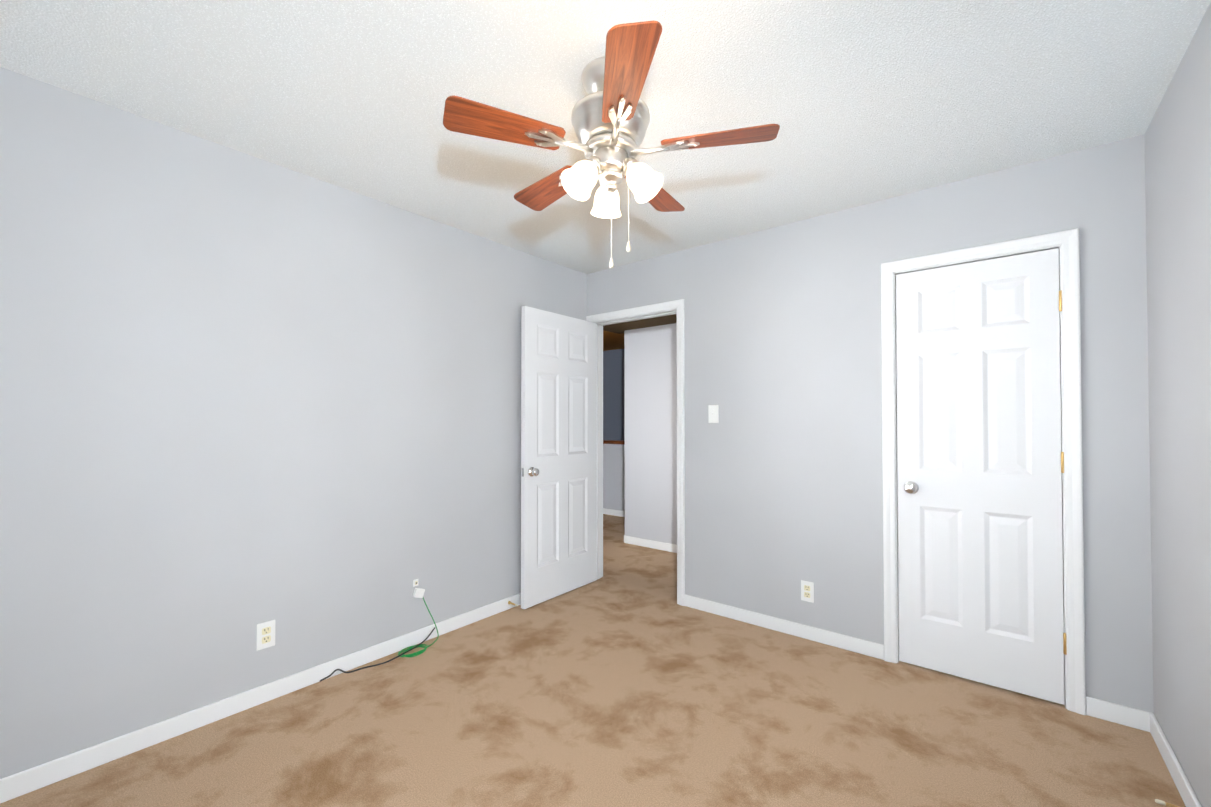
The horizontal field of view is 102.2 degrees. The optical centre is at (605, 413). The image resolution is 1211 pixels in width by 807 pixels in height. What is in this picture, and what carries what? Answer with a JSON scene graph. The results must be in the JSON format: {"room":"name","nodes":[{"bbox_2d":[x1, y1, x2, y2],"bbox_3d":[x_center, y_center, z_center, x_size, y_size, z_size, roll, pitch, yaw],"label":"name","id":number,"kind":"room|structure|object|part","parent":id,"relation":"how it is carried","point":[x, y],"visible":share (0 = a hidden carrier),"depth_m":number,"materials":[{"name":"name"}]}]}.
{"room":"empty bedroom","nodes":[
{"label":"empty bedroom","id":0,"kind":"room"},
{"bbox_2d":[0,67,587,778],"bbox_3d":[-1.236,0.078,2.670,0.120,2.440,3.540,-1,-1,39],"label":"wall","id":1,"kind":"structure","parent":0,"point":[242,396],"depth_m":2.07,"materials":[{"name":"paint"}]},
{"bbox_2d":[0,593,520,803],"bbox_3d":[-1.184,1.259,2.611,0.013,0.078,3.300,-1,-1,39],"label":"baseboard","id":2,"kind":"structure","parent":1,"relation":"attached to","point":[68,766],"depth_m":2.04,"materials":[{"name":"white wood"}]},
{"bbox_2d":[257,620,274,650],"bbox_3d":[-1.526,0.995,2.197,0.007,0.117,0.072,-1,-1,39],"label":"outlet","id":3,"kind":"object","parent":1,"relation":"attached to","point":[265,634],"visible":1,"depth_m":2.19,"materials":[{"name":"white plastic"}]},
{"bbox_2d":[412,579,424,597],"bbox_3d":[-1.056,0.989,2.762,0.025,0.109,0.065,-1,-1,39],"label":"outlet","id":4,"kind":"object","parent":1,"relation":"attached to","point":[418,593],"visible":1,"depth_m":2.75,"materials":[{"name":"white plastic"}]},
{"bbox_2d":[0,514,1185,806],"bbox_3d":[-0.166,1.351,4.218,6.770,0.060,7.320,-1,-1,39],"label":"floor","id":5,"kind":"structure","parent":0,"point":[626,680],"depth_m":1.97,"materials":[{"name":"carpet"}]},
{"bbox_2d":[320,627,434,681],"bbox_3d":[-1.149,1.265,2.567,0.096,0.062,0.618,-1,-1,39],"label":"cable","id":6,"kind":"object","parent":5,"relation":"on","point":[379,663],"visible":1,"depth_m":2.51,"materials":[{"name":"black plastic"}]},
{"bbox_2d":[398,598,438,656],"bbox_3d":[-1.024,1.167,2.694,0.124,0.261,0.239,-1,-1,39],"label":"cable","id":7,"kind":"object","parent":5,"relation":"on","point":[415,653],"visible":0.98,"depth_m":2.67,"materials":[{"name":"green plastic"}]},
{"bbox_2d":[0,0,1210,273],"bbox_3d":[-0.004,-1.196,1.690,3.290,0.080,3.540,-1,-1,39],"label":"ceiling","id":8,"kind":"structure","parent":0,"point":[860,102],"depth_m":1.73,"materials":[{"name":"white paint"}]},
{"bbox_2d":[443,20,779,267],"bbox_3d":[0.016,-0.835,1.700,1.051,0.641,1.049,-1,-1,39],"label":"ceiling fan","id":9,"kind":"object","parent":8,"relation":"hanging from","point":[610,119],"visible":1,"depth_m":1.58,"materials":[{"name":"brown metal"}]},
{"label":"blade","id":10,"kind":"part","parent":9,"relation":"part of","materials":[{"name":"brown wood"}]},
{"bbox_3d":[-0.221,-0.893,1.943,0.136,0.006,0.370,15,-11,-40],"label":"blade","id":11,"kind":"part","parent":9,"relation":"part of","materials":[{"name":"brown wood"}]},
{"bbox_3d":[-0.071,-0.785,1.611,0.115,0.105,0.115,44,-24,-26],"label":"lamp shade","id":12,"kind":"part","parent":9,"relation":"part of","materials":[{"name":"white glass"}]},
{"bbox_3d":[0.005,-0.782,1.780,0.115,0.105,0.115,0,37,-7],"label":"lamp shade","id":13,"kind":"part","parent":9,"relation":"part of","materials":[{"name":"white glass"}]},
{"label":"blade","id":14,"kind":"part","parent":9,"relation":"part of","materials":[{"name":"brown wood"}]},
{"bbox_3d":[0.116,-0.785,1.626,0.115,0.105,0.115,-41,-17,19],"label":"lamp shade","id":15,"kind":"part","parent":9,"relation":"part of","materials":[{"name":"white glass"}]},
{"bbox_3d":[0.200,-0.892,1.984,0.136,0.006,0.370,12,5,30],"label":"blade","id":16,"kind":"part","parent":9,"relation":"part of","materials":[{"name":"brown wood"}]},
{"bbox_3d":[0.370,-0.898,1.597,0.370,0.006,0.136,0,10,12],"label":"blade","id":17,"kind":"part","parent":9,"relation":"part of","materials":[{"name":"brown wood"}]},
{"bbox_2d":[603,349,622,439],"bbox_3d":[0.472,0.147,7.476,3.920,2.440,0.120,-1,-1,39],"label":"wall","id":18,"kind":"structure","parent":0,"point":[612,359],"depth_m":7.69,"materials":[{"name":"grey paint"}]},
{"bbox_2d":[603,444,622,510],"bbox_3d":[-0.287,0.884,6.910,3.000,0.950,0.100,-1,-1,39],"label":"wall","id":19,"kind":"structure","parent":0,"point":[612,453],"depth_m":6.53,"materials":[{"name":"grey paint"}]},
{"bbox_2d":[603,440,624,444],"bbox_3d":[-0.287,0.387,6.917,3.000,0.045,0.160,-1,-1,39],"label":"wall cap","id":20,"kind":"object","parent":19,"relation":"on","point":[613,442],"depth_m":6.52,"materials":[{"name":"brown wood"}]},
{"bbox_2d":[603,508,624,516],"bbox_3d":[-0.323,1.320,6.859,3.000,0.078,0.013,-1,-1,39],"label":"baseboard","id":21,"kind":"structure","parent":19,"relation":"attached to","point":[620,513],"depth_m":6.49,"materials":[{"name":"white wood"}]},
{"bbox_2d":[603,314,675,350],"bbox_3d":[0.734,-0.983,5.362,6.770,0.240,3.100,-1,-1,39],"label":"ceiling","id":22,"kind":"structure","parent":0,"point":[613,336],"depth_m":4.92,"materials":[{"name":"brown wood"}]},
{"bbox_2d":[623,323,676,544],"bbox_3d":[1.199,0.102,4.339,2.480,2.440,0.120,-1,-1,39],"label":"wall","id":23,"kind":"structure","parent":0,"point":[640,420],"depth_m":4.87,"materials":[{"name":"grey paint"}]},
{"bbox_2d":[624,535,676,552],"bbox_3d":[1.106,1.283,4.314,2.373,0.078,0.017,-1,-1,39],"label":"baseboard","id":24,"kind":"structure","parent":23,"relation":"attached to","point":[653,544],"depth_m":4.83,"materials":[{"name":"white wood"}]},
{"bbox_2d":[588,136,1147,711],"bbox_3d":[1.065,0.083,3.006,3.030,2.440,0.120,-1,-1,39],"label":"wall","id":25,"kind":"structure","parent":0,"point":[782,324],"depth_m":2.72,"materials":[{"name":"paint"}]},
{"bbox_2d":[520,306,596,608],"bbox_3d":[-0.314,0.291,3.558,0.147,2.017,0.766,-1,-1,38],"label":"entry door","id":26,"kind":"structure","parent":25,"relation":"in","point":[558,470],"depth_m":3.50,"materials":[{"name":"white wood"}]},
{"bbox_2d":[708,405,718,422],"bbox_3d":[0.706,0.001,3.209,0.072,0.117,0.017,-1,-1,39],"label":"light switch","id":27,"kind":"object","parent":25,"relation":"attached to","point":[713,415],"visible":1,"depth_m":3.21,"materials":[{"name":"white plastic"}]},
{"bbox_2d":[684,594,883,659],"bbox_3d":[1.004,1.264,2.953,1.199,0.078,0.013,-1,-1,39],"label":"baseboard","id":28,"kind":"structure","parent":25,"relation":"attached to","point":[853,644],"depth_m":2.88,"materials":[{"name":"white wood"}]},
{"bbox_2d":[801,580,813,602],"bbox_3d":[1.168,1.028,2.826,0.072,0.117,0.007,-1,-1,39],"label":"outlet","id":29,"kind":"object","parent":25,"relation":"attached to","point":[807,591],"visible":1,"depth_m":2.82,"materials":[{"name":"white plastic"}]},
{"bbox_2d":[586,228,1085,714],"bbox_3d":[0.998,0.256,3.058,2.843,2.097,0.157,-1,-1,39],"label":"door frame","id":30,"kind":"structure","parent":25,"relation":"attached to","point":[1066,242],"depth_m":2.42,"materials":[{"name":"white wood"}]},
{"bbox_2d":[896,248,1066,704],"bbox_3d":[1.769,0.273,2.347,0.642,2.017,0.091,-1,-1,39],"label":"closet door","id":31,"kind":"structure","parent":25,"relation":"in","point":[980,462],"depth_m":2.33,"materials":[{"name":"white wood"}]},
{"bbox_2d":[1140,2,1210,806],"bbox_3d":[1.227,0.050,0.674,0.120,2.440,3.540,-1,-1,39],"label":"wall","id":32,"kind":"structure","parent":0,"point":[1175,147],"depth_m":1.65,"materials":[{"name":"paint"}]},
{"bbox_2d":[1155,799,1179,806],"bbox_3d":[1.792,1.237,1.538,0.084,0.022,0.022,-1,-1,39],"label":"door stop","id":33,"kind":"object","parent":32,"relation":"attached to","point":[1158,801],"visible":1,"depth_m":1.55,"materials":[{"name":"gold metal"}]},
{"bbox_2d":[1140,710,1201,806],"bbox_3d":[1.175,1.231,0.698,0.013,0.078,3.300,-1,-1,39],"label":"baseboard","id":34,"kind":"structure","parent":32,"relation":"attached to","point":[1148,721],"depth_m":1.74,"materials":[{"name":"white wood"}]}
]}

